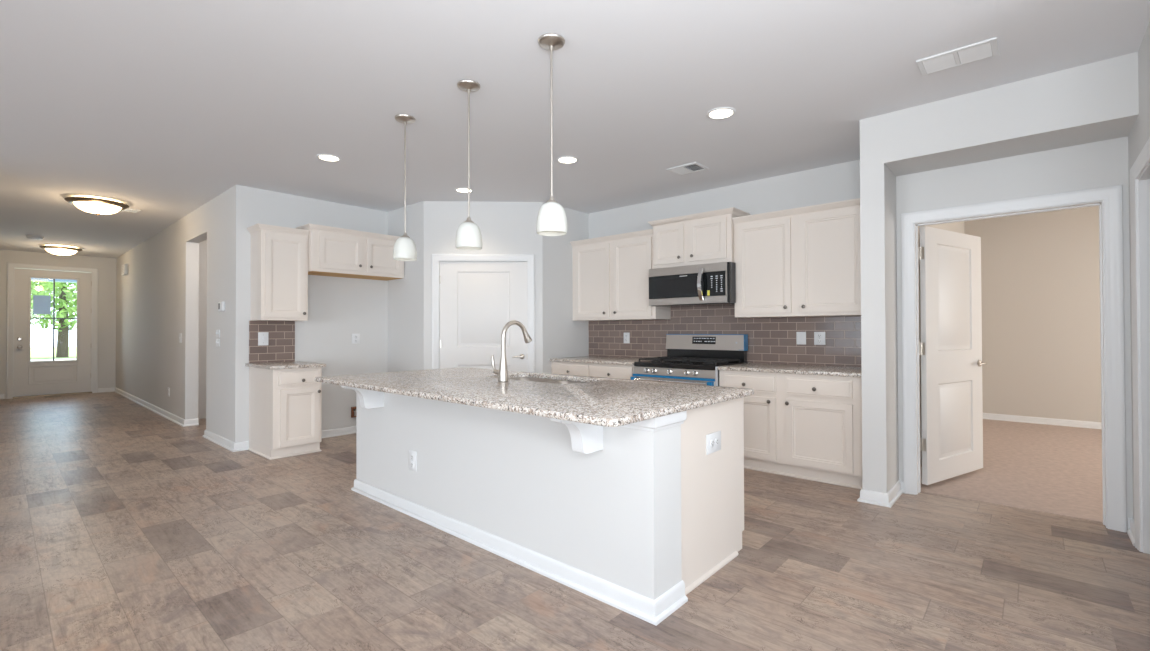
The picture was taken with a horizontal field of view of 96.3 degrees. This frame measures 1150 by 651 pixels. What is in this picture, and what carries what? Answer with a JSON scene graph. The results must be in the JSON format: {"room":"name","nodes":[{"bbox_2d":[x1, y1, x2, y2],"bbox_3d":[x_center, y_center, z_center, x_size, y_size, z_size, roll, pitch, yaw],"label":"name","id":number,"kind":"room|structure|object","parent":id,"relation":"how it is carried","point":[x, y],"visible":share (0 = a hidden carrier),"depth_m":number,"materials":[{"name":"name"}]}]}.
{"room":"kitchen","nodes":[
{"label":"kitchen","id":0,"kind":"room"},
{"bbox_2d":[31,278,76,282],"bbox_3d":[-10.917,-1.218,11.066,2.399,0.430,7.000,-1,-1,42],"label":"sky","id":1,"kind":"structure","parent":0,"point":[32,279],"depth_m":11.63,"materials":[{"name":"blue paint"}]},
{"bbox_2d":[0,250,115,398],"bbox_3d":[-9.365,-0.011,10.847,0.150,2.743,4.650,-1,-1,42],"label":"wall","id":2,"kind":"structure","parent":0,"point":[106,267],"depth_m":10.41,"materials":[{"name":"white paint"}]},
{"bbox_2d":[6,262,97,398],"bbox_3d":[-10.103,0.098,9.983,0.193,2.513,1.236,-1,-1,42],"label":"door","id":3,"kind":"structure","parent":2,"relation":"in","point":[25,378],"depth_m":9.89,"materials":[{"name":"white paint"}]},
{"bbox_2d":[116,188,231,440],"bbox_3d":[-6.486,-0.046,8.054,7.864,2.743,0.140,-1,-1,42],"label":"wall","id":4,"kind":"structure","parent":0,"point":[157,301],"depth_m":6.93,"materials":[{"name":"white paint"}]},
{"bbox_2d":[121,264,127,275],"bbox_3d":[-8.507,-1.053,9.724,0.320,0.200,0.062,-1,-1,42],"label":"door chime","id":5,"kind":"object","parent":4,"relation":"attached to","point":[124,272],"visible":1,"depth_m":9.63,"materials":[{"name":"white plastic"}]},
{"bbox_2d":[98,387,198,426],"bbox_3d":[-7.298,1.290,8.588,5.927,0.086,0.269,-1,-1,40],"label":"baseboard","id":6,"kind":"structure","parent":4,"relation":"attached to","point":[180,421],"depth_m":7.90,"materials":[{"name":"white paint"}]},
{"bbox_2d":[216,339,219,346],"bbox_3d":[-3.958,0.191,5.697,0.120,0.085,0.016,-1,-1,42],"label":"light switch","id":7,"kind":"object","parent":4,"relation":"attached to","point":[217,340],"visible":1,"depth_m":5.68,"materials":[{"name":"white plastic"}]},
{"bbox_2d":[216,330,219,337],"bbox_3d":[-3.958,0.090,5.697,0.120,0.085,0.016,-1,-1,42],"label":"light switch","id":8,"kind":"object","parent":4,"relation":"attached to","point":[217,331],"visible":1,"depth_m":5.68,"materials":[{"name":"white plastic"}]},
{"bbox_2d":[218,301,224,310],"bbox_3d":[-3.836,-0.206,5.583,0.150,0.104,0.028,-1,-1,42],"label":"thermostat","id":9,"kind":"object","parent":4,"relation":"attached to","point":[221,305],"visible":1,"depth_m":5.54,"materials":[{"name":"white plastic"}]},
{"bbox_2d":[203,429,248,451],"bbox_3d":[-3.862,1.252,5.690,1.159,0.086,0.168,-1,-1,42],"label":"baseboard","id":10,"kind":"structure","parent":4,"relation":"attached to","point":[232,446],"depth_m":5.43,"materials":[{"name":"white paint"}]},
{"bbox_2d":[198,240,206,418],"bbox_3d":[-3.960,-0.064,6.921,2.583,2.743,1.527,-1,-1,42],"label":"wall","id":11,"kind":"structure","parent":0,"point":[202,245],"depth_m":7.26,"materials":[{"name":"white paint"}]},
{"bbox_2d":[231,185,387,442],"bbox_3d":[-2.341,-0.071,6.692,0.140,2.743,3.617,-1,-1,42],"label":"wall","id":12,"kind":"structure","parent":0,"point":[339,308],"depth_m":5.96,"materials":[{"name":"white paint"}]},
{"bbox_2d":[249,321,294,362],"bbox_3d":[-3.258,0.173,5.545,0.009,0.445,0.446,-1,-1,42],"label":"tile backsplash","id":13,"kind":"structure","parent":12,"relation":"attached to","point":[280,347],"depth_m":5.55,"materials":[{"name":"brown tile"}]},
{"bbox_2d":[258,332,267,345],"bbox_3d":[-3.310,0.141,5.468,0.016,0.140,0.098,-1,-1,42],"label":"light switch","id":14,"kind":"object","parent":13,"relation":"attached to","point":[262,336],"visible":1,"depth_m":5.46,"materials":[{"name":"white plastic"}]},
{"bbox_2d":[247,223,309,320],"bbox_3d":[-3.126,-0.533,5.424,0.376,0.964,0.488,-1,-1,42],"label":"upper cabinet","id":15,"kind":"object","parent":12,"relation":"attached to","point":[279,255],"visible":1,"depth_m":5.32,"materials":[{"name":"beige paint"}]},
{"bbox_2d":[322,426,355,437],"bbox_3d":[-2.372,1.250,5.843,0.920,0.086,1.157,-1,-1,42],"label":"baseboard","id":16,"kind":"structure","parent":12,"relation":"attached to","point":[352,429],"depth_m":6.05,"materials":[{"name":"white paint"}]},
{"bbox_2d":[296,223,403,280],"bbox_3d":[-2.587,-0.822,5.974,0.456,0.496,1.122,-1,-1,42],"label":"upper cabinet","id":17,"kind":"object","parent":12,"relation":"attached to","point":[332,251],"visible":0.9,"depth_m":5.79,"materials":[{"name":"beige paint"}]},
{"bbox_2d":[351,406,356,417],"bbox_3d":[-2.645,1.042,6.196,0.045,0.124,0.084,-1,-1,42],"label":"water supply box","id":18,"kind":"object","parent":12,"relation":"attached to","point":[353,409],"visible":0.68,"depth_m":6.17,"materials":[{"name":"orange metal"}]},
{"bbox_2d":[352,334,359,343],"bbox_3d":[-2.651,0.159,6.228,0.010,0.120,0.100,-1,-1,42],"label":"electrical outlet","id":19,"kind":"object","parent":12,"relation":"attached to","point":[355,337],"visible":1,"depth_m":6.23,"materials":[{"name":"white plastic"}]},
{"bbox_2d":[388,201,588,373],"bbox_3d":[-1.087,-0.078,6.344,2.564,2.743,0.678,0,-1,-3],"label":"wall","id":20,"kind":"structure","parent":0,"point":[505,227],"depth_m":6.07,"materials":[{"name":"white paint"}]},
{"bbox_2d":[432,254,534,371],"bbox_3d":[-1.069,0.229,6.039,1.190,2.124,0.146,0,-1,-2],"label":"door","id":21,"kind":"structure","parent":20,"relation":"in","point":[474,296],"depth_m":6.03,"materials":[{"name":"white paint"}]},
{"bbox_2d":[0,0,1149,257],"bbox_3d":[-3.138,-1.516,4.090,18.500,0.100,16.320,-1,-1,42],"label":"ceiling","id":22,"kind":"structure","parent":0,"point":[159,109],"depth_m":3.22,"materials":[{"name":"white paint"}]},
{"bbox_2d":[26,235,43,239],"bbox_3d":[-8.520,-1.383,8.119,0.200,0.054,0.200,-1,-1,42],"label":"smoke detector","id":23,"kind":"object","parent":22,"relation":"attached to","point":[33,237],"visible":1,"depth_m":8.06,"materials":[{"name":"white plastic"}]},
{"bbox_2d":[39,245,82,256],"bbox_3d":[-9.101,-1.311,9.120,0.552,0.178,0.552,-1,-1,42],"label":"ceiling lamp","id":24,"kind":"object","parent":22,"relation":"attached to","point":[61,250],"visible":1,"depth_m":9.00,"materials":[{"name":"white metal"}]},
{"bbox_2d":[64,196,128,215],"bbox_3d":[-5.486,-1.352,5.917,0.552,0.178,0.552,-1,-1,42],"label":"ceiling lamp","id":25,"kind":"object","parent":22,"relation":"attached to","point":[91,204],"visible":1,"depth_m":5.79,"materials":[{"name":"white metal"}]},
{"bbox_2d":[120,208,140,212],"bbox_3d":[-5.552,-1.431,6.385,0.200,0.010,0.240,-1,-1,42],"label":"ceiling vent","id":26,"kind":"object","parent":22,"relation":"in","point":[128,209],"visible":0.66,"depth_m":6.40,"materials":[{"name":"white metal"}]},
{"bbox_2d":[316,154,341,161],"bbox_3d":[-2.145,-1.460,4.488,0.200,0.008,0.200,-1,-1,42],"label":"recessed light","id":27,"kind":"object","parent":22,"relation":"in","point":[325,157],"visible":1,"depth_m":4.47,"materials":[{"name":"white paint"}]},
{"bbox_2d":[393,114,416,260],"bbox_3d":[-1.207,-0.971,3.658,0.163,1.008,0.163,-1,-1,42],"label":"pendant lamp","id":28,"kind":"object","parent":22,"relation":"hanging from","point":[404,249],"visible":1,"depth_m":3.62,"materials":[{"name":"white glass"}]},
{"bbox_2d":[455,188,473,192],"bbox_3d":[-1.193,-1.453,5.537,0.200,0.008,0.200,-1,-1,42],"label":"recessed light","id":29,"kind":"object","parent":22,"relation":"in","point":[460,190],"visible":0.88,"depth_m":5.53,"materials":[{"name":"white paint"}]},
{"bbox_2d":[455,80,481,249],"bbox_3d":[-0.653,-0.977,3.167,0.163,1.008,0.163,-1,-1,42],"label":"pendant lamp","id":30,"kind":"object","parent":22,"relation":"hanging from","point":[468,235],"visible":1,"depth_m":3.13,"materials":[{"name":"white glass"}]},
{"bbox_2d":[536,33,567,235],"bbox_3d":[-0.121,-0.983,2.686,0.163,1.008,0.163,-1,-1,42],"label":"pendant lamp","id":31,"kind":"object","parent":22,"relation":"hanging from","point":[551,218],"visible":1,"depth_m":2.65,"materials":[{"name":"white glass"}]},
{"bbox_2d":[556,156,578,163],"bbox_3d":[-0.067,-1.465,4.562,0.200,0.008,0.200,-1,-1,42],"label":"recessed light","id":32,"kind":"object","parent":22,"relation":"in","point":[564,159],"visible":1,"depth_m":4.55,"materials":[{"name":"white paint"}]},
{"bbox_2d":[666,162,708,175],"bbox_3d":[1.055,-1.465,4.822,0.310,0.010,0.250,-1,-1,42],"label":"ceiling vent","id":33,"kind":"object","parent":22,"relation":"in","point":[689,168],"visible":1,"depth_m":4.82,"materials":[{"name":"white metal"}]},
{"bbox_2d":[706,107,735,119],"bbox_3d":[1.019,-1.478,3.591,0.200,0.008,0.200,-1,-1,42],"label":"recessed light","id":34,"kind":"object","parent":22,"relation":"in","point":[719,113],"visible":1,"depth_m":3.58,"materials":[{"name":"white paint"}]},
{"bbox_2d":[916,37,998,75],"bbox_3d":[2.124,-1.487,2.862,0.353,0.010,0.225,-1,-1,42],"label":"ceiling vent","id":35,"kind":"object","parent":22,"relation":"in","point":[986,49],"visible":1,"depth_m":2.85,"materials":[{"name":"white metal"}]},
{"bbox_2d":[0,392,1149,650],"bbox_3d":[-3.130,1.315,4.062,18.500,0.084,16.320,-1,-1,42],"label":"floor","id":36,"kind":"structure","parent":0,"point":[124,527],"depth_m":2.71,"materials":[{"name":"brown wood"}]},
{"bbox_2d":[248,367,321,459],"bbox_3d":[-2.976,0.856,5.297,0.746,0.866,0.478,-1,-1,42],"label":"base cabinet","id":37,"kind":"object","parent":36,"relation":"on","point":[285,405],"visible":1,"depth_m":5.08,"materials":[{"name":"beige paint"}]},
{"bbox_2d":[245,361,325,369],"bbox_3d":[-2.984,0.407,5.303,0.733,0.030,0.518,-1,-1,42],"label":"countertop","id":38,"kind":"structure","parent":37,"relation":"on","point":[291,364],"depth_m":5.15,"materials":[{"name":"stone"}]},
{"bbox_2d":[341,377,743,625],"bbox_3d":[-0.439,0.830,3.357,2.772,0.866,1.283,-1,-1,42],"label":"kitchen island","id":39,"kind":"object","parent":36,"relation":"on","point":[632,518],"visible":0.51,"depth_m":2.61,"materials":[{"name":"white paint"}]},
{"bbox_2d":[409,450,416,471],"bbox_3d":[-1.087,0.903,3.441,0.095,0.130,0.010,-1,-1,42],"label":"electrical outlet","id":40,"kind":"object","parent":39,"relation":"attached to","point":[412,454],"visible":1,"depth_m":3.43,"materials":[{"name":"white plastic"}]},
{"bbox_2d":[314,367,753,426],"bbox_3d":[-0.441,0.381,3.313,2.740,0.030,1.323,-1,-1,42],"label":"island countertop","id":41,"kind":"structure","parent":39,"relation":"on","point":[608,402],"depth_m":2.78,"materials":[{"name":"stone"}]},
{"bbox_2d":[491,320,531,381],"bbox_3d":[-0.435,0.166,3.510,0.159,0.402,0.286,-1,-1,42],"label":"kitchen faucet","id":42,"kind":"object","parent":41,"relation":"on","point":[502,372],"visible":1,"depth_m":3.39,"materials":[{"name":"silver metal"}]},
{"bbox_2d":[508,377,583,383],"bbox_3d":[-0.226,0.493,3.598,0.834,0.189,0.434,-1,-1,42],"label":"sink","id":43,"kind":"object","parent":41,"relation":"in","point":[519,378],"visible":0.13,"depth_m":3.87,"materials":[{"name":"silver metal"}]},
{"bbox_2d":[706,431,720,454],"bbox_3d":[0.710,0.598,2.627,0.010,0.100,0.155,-1,-1,42],"label":"electrical outlet","id":44,"kind":"object","parent":39,"relation":"attached to","point":[713,440],"visible":1,"depth_m":2.62,"materials":[{"name":"white plastic"}]},
{"bbox_2d":[551,361,633,379],"bbox_3d":[0.386,0.853,5.974,1.210,0.866,0.749,-1,-1,42],"label":"base cabinet","id":45,"kind":"object","parent":36,"relation":"on","point":[615,371],"visible":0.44,"depth_m":5.69,"materials":[{"name":"beige paint"}]},
{"bbox_2d":[549,356,649,364],"bbox_3d":[0.390,0.404,5.985,1.210,0.030,0.733,-1,-1,42],"label":"countertop","id":46,"kind":"structure","parent":45,"relation":"on","point":[585,359],"depth_m":5.87,"materials":[{"name":"stone"}]},
{"bbox_2d":[630,334,747,385],"bbox_3d":[1.159,0.674,5.226,0.920,1.166,0.777,-1,-1,42],"label":"gas range","id":47,"kind":"object","parent":36,"relation":"on","point":[696,359],"visible":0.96,"depth_m":5.21,"materials":[{"name":"grey metal"}]},
{"bbox_2d":[634,360,747,369],"bbox_3d":[1.180,0.393,5.260,0.912,0.043,0.700,-1,-1,42],"label":"cooktop","id":48,"kind":"object","parent":47,"relation":"in","point":[652,364],"depth_m":5.01,"materials":[{"name":"black metal"}]},
{"bbox_2d":[719,370,861,488],"bbox_3d":[1.993,0.835,4.543,1.222,0.866,0.749,-1,-1,42],"label":"base cabinet","id":49,"kind":"object","parent":36,"relation":"on","point":[804,426],"visible":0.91,"depth_m":4.21,"materials":[{"name":"beige paint"}]},
{"bbox_2d":[718,363,861,376],"bbox_3d":[1.997,0.386,4.554,1.222,0.030,0.733,-1,-1,42],"label":"countertop","id":50,"kind":"structure","parent":49,"relation":"on","point":[752,367],"depth_m":4.42,"materials":[{"name":"stone"}]},
{"bbox_2d":[589,160,859,238],"bbox_3d":[0.824,-0.085,6.196,5.247,2.743,0.150,-1,-1,42],"label":"wall","id":51,"kind":"structure","parent":0,"point":[837,182],"depth_m":5.24,"materials":[{"name":"white paint"}]},
{"bbox_2d":[570,229,670,320],"bbox_3d":[0.512,-0.556,6.127,1.220,0.982,0.369,-1,-1,42],"label":"upper cabinet","id":52,"kind":"object","parent":51,"relation":"attached to","point":[610,274],"visible":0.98,"depth_m":5.97,"materials":[{"name":"beige paint"}]},
{"bbox_2d":[648,207,750,268],"bbox_3d":[1.288,-0.870,5.405,0.976,0.520,0.419,-1,-1,42],"label":"upper cabinet","id":53,"kind":"object","parent":51,"relation":"attached to","point":[704,237],"visible":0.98,"depth_m":5.23,"materials":[{"name":"beige paint"}]},
{"bbox_2d":[649,262,735,307],"bbox_3d":[1.255,-0.407,5.343,0.910,0.399,0.530,-1,-1,42],"label":"microwave","id":54,"kind":"object","parent":53,"relation":"attached to","point":[710,284],"visible":0.99,"depth_m":5.15,"materials":[{"name":"grey metal"}]},
{"bbox_2d":[589,305,861,366],"bbox_3d":[1.435,-0.110,5.544,3.366,0.983,0.009,-1,-1,42],"label":"tile backsplash","id":55,"kind":"structure","parent":51,"relation":"attached to","point":[772,340],"depth_m":5.22,"materials":[{"name":"brown tile"}]},
{"bbox_2d":[624,333,629,342],"bbox_3d":[0.625,0.151,6.249,0.088,0.130,0.010,-1,-1,42],"label":"electrical outlet","id":56,"kind":"object","parent":55,"relation":"attached to","point":[626,335],"visible":1,"depth_m":6.24,"materials":[{"name":"white plastic"}]},
{"bbox_2d":[796,332,805,344],"bbox_3d":[2.150,0.120,4.893,0.088,0.120,0.010,-1,-1,42],"label":"light switch","id":57,"kind":"object","parent":55,"relation":"attached to","point":[800,336],"visible":1,"depth_m":4.89,"materials":[{"name":"white plastic"}]},
{"bbox_2d":[814,332,824,344],"bbox_3d":[2.274,0.119,4.782,0.098,0.120,0.010,-1,-1,42],"label":"electrical outlet","id":58,"kind":"object","parent":55,"relation":"attached to","point":[819,337],"visible":1,"depth_m":4.78,"materials":[{"name":"white plastic"}]},
{"bbox_2d":[732,198,860,317],"bbox_3d":[2.107,-0.566,4.706,1.244,0.966,0.369,-1,-1,42],"label":"upper cabinet","id":59,"kind":"object","parent":51,"relation":"attached to","point":[805,261],"visible":0.94,"depth_m":4.59,"materials":[{"name":"beige paint"}]},
{"bbox_2d":[859,52,1138,492],"bbox_3d":[2.889,-0.116,3.611,1.365,2.743,0.965,-1,-1,42],"label":"wall pillar","id":60,"kind":"structure","parent":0,"point":[1096,101],"depth_m":3.49,"materials":[{"name":"white paint"}]},
{"bbox_2d":[857,480,905,507],"bbox_3d":[2.261,1.216,3.782,0.232,0.086,0.456,-1,-1,42],"label":"baseboard","id":61,"kind":"structure","parent":60,"relation":"attached to","point":[888,499],"depth_m":3.65,"materials":[{"name":"white paint"}]},
{"bbox_2d":[918,206,1101,467],"bbox_3d":[5.543,-0.118,4.124,4.342,2.743,4.710,-1,-1,42],"label":"wall","id":62,"kind":"structure","parent":0,"point":[1040,272],"depth_m":6.67,"materials":[{"name":"beige paint"}]},
{"bbox_2d":[921,413,1101,482],"bbox_3d":[5.576,1.211,4.185,4.155,0.086,4.320,-1,-1,42],"label":"baseboard","id":63,"kind":"structure","parent":62,"relation":"attached to","point":[1014,418],"depth_m":6.63,"materials":[{"name":"white paint"}]},
{"bbox_2d":[901,185,1126,531],"bbox_3d":[2.951,0.202,3.559,1.150,2.106,0.163,-1,-1,42],"label":"door frame","id":64,"kind":"structure","parent":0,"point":[1108,199],"depth_m":3.24,"materials":[{"name":"white paint"}]},
{"bbox_2d":[919,226,986,484],"bbox_3d":[3.098,0.230,4.188,0.992,1.994,0.106,0,-1,-31],"label":"door","id":65,"kind":"structure","parent":64,"relation":"attached to","point":[950,346],"depth_m":4.16,"materials":[{"name":"white paint"}]},
{"bbox_2d":[896,136,1132,530],"bbox_3d":[2.956,-0.116,3.572,1.213,2.743,0.140,-1,-1,42],"label":"wall","id":66,"kind":"structure","parent":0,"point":[1099,164],"depth_m":3.42,"materials":[{"name":"white paint"}]},
{"bbox_2d":[1128,21,1149,520],"bbox_3d":[2.889,-0.126,2.501,0.110,2.743,1.776,-1,-1,42],"label":"wall","id":67,"kind":"structure","parent":0,"point":[1139,135],"depth_m":2.76,"materials":[{"name":"white paint"}]},
{"bbox_2d":[1127,518,1134,545],"bbox_3d":[3.264,1.206,3.009,0.028,0.086,0.278,-1,-1,42],"label":"baseboard","id":68,"kind":"structure","parent":67,"relation":"attached to","point":[1131,523],"depth_m":3.04,"materials":[{"name":"white paint"}]},
{"bbox_2d":[1130,138,1149,553],"bbox_3d":[2.806,0.176,2.421,0.133,2.138,1.206,-1,-1,42],"label":"door frame","id":69,"kind":"structure","parent":67,"relation":"attached to","point":[1140,170],"depth_m":2.83,"materials":[{"name":"white paint"}]},
{"label":"outside","id":70,"kind":"structure","parent":0,"visible":0},
{"bbox_2d":[30,347,76,358],"bbox_3d":[-32.338,1.870,28.773,53.400,0.100,60.000,-1,-1,42],"label":"ground","id":71,"kind":"structure","parent":70,"point":[35,352],"depth_m":34.72,"materials":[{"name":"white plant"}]},
{"bbox_2d":[31,281,60,309],"bbox_3d":[-22.195,-2.518,19.507,4.625,8.448,4.488,-1,-1,42],"label":"leafy tree","id":72,"kind":"object","parent":71,"relation":"on","point":[34,289],"visible":0.02,"depth_m":20.39,"materials":[{"name":"green plant"}]},
{"bbox_2d":[31,282,76,356],"bbox_3d":[-29.362,-2.093,29.477,5.312,7.836,5.428,-1,-1,42],"label":"leafy tree","id":73,"kind":"object","parent":71,"relation":"on","point":[65,295],"visible":0.12,"depth_m":29.20,"materials":[{"name":"green plant"}]},
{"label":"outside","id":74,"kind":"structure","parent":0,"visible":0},
{"bbox_2d":[30,358,75,360],"bbox_3d":[-27.259,1.749,24.253,5.000,0.015,60.000,-1,-1,42],"label":"street","id":75,"kind":"structure","parent":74,"point":[63,358],"depth_m":26.70,"materials":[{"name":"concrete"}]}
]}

